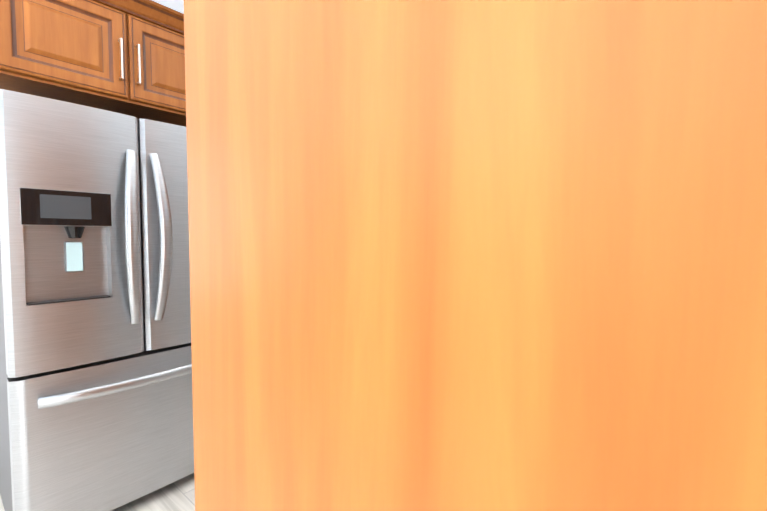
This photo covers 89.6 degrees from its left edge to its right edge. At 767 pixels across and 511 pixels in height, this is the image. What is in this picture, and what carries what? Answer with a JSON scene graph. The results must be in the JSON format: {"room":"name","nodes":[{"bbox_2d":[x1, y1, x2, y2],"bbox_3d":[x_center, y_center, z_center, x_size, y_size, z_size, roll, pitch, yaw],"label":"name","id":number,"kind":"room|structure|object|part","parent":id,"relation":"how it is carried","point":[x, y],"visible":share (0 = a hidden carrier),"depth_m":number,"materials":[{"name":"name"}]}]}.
{"room":"kitchen","nodes":[
{"label":"kitchen","id":0,"kind":"room"},
{"bbox_2d":[0,473,194,510],"bbox_3d":[-1.621,1.298,-0.612,10.000,0.050,9.600,2,3,40],"label":"floor","id":1,"kind":"structure","parent":0,"point":[178,495],"depth_m":1.82,"materials":[{"name":"beige wood"}]},
{"bbox_2d":[0,89,193,510],"bbox_3d":[-1.358,0.259,1.988,0.917,1.787,0.903,2,3,40],"label":"refrigerator","id":2,"kind":"object","parent":1,"relation":"on","point":[96,403],"visible":0.92,"depth_m":1.60,"materials":[{"name":"silver metal"}]},
{"bbox_3d":[-1.257,-0.076,1.588,0.092,1.050,0.448,2,3,40],"label":"door","id":3,"kind":"part","parent":2,"relation":"part of","materials":[{"name":"silver metal"}]},
{"bbox_2d":[183,0,766,510],"bbox_3d":[0.365,0.080,0.408,0.635,2.290,0.880,2,3,40],"label":"pantry cabinet","id":4,"kind":"object","parent":1,"relation":"on","point":[477,254],"visible":1,"depth_m":0.11,"materials":[{"name":"brown wood"}]},
{"bbox_2d":[152,0,183,13],"bbox_3d":[-1.621,-1.095,-0.721,10.000,0.060,9.600,2,3,40],"label":"ceiling","id":5,"kind":"structure","parent":0,"point":[177,5],"depth_m":1.82,"materials":[{"name":"white paint"}]},
{"bbox_3d":[-1.362,-0.055,2.817,0.120,2.340,2.750,2,3,40],"label":"wall","id":6,"kind":"structure","parent":0,"visible":0},
{"bbox_2d":[0,0,185,126],"bbox_3d":[-1.440,-0.929,2.003,0.756,0.420,0.915,2,3,40],"label":"upper cabinet","id":7,"kind":"object","parent":6,"relation":"attached to","point":[91,53],"visible":0.81,"depth_m":1.69,"materials":[{"name":"brown wood"}]},
{"bbox_2d":[93,0,183,34],"bbox_3d":[-0.012,-1.136,1.585,2.805,0.067,2.141,2,3,40],"label":"crown molding","id":8,"kind":"structure","parent":7,"relation":"attached to","point":[156,13],"depth_m":1.82,"materials":[{"name":"brown wood"}]}
]}

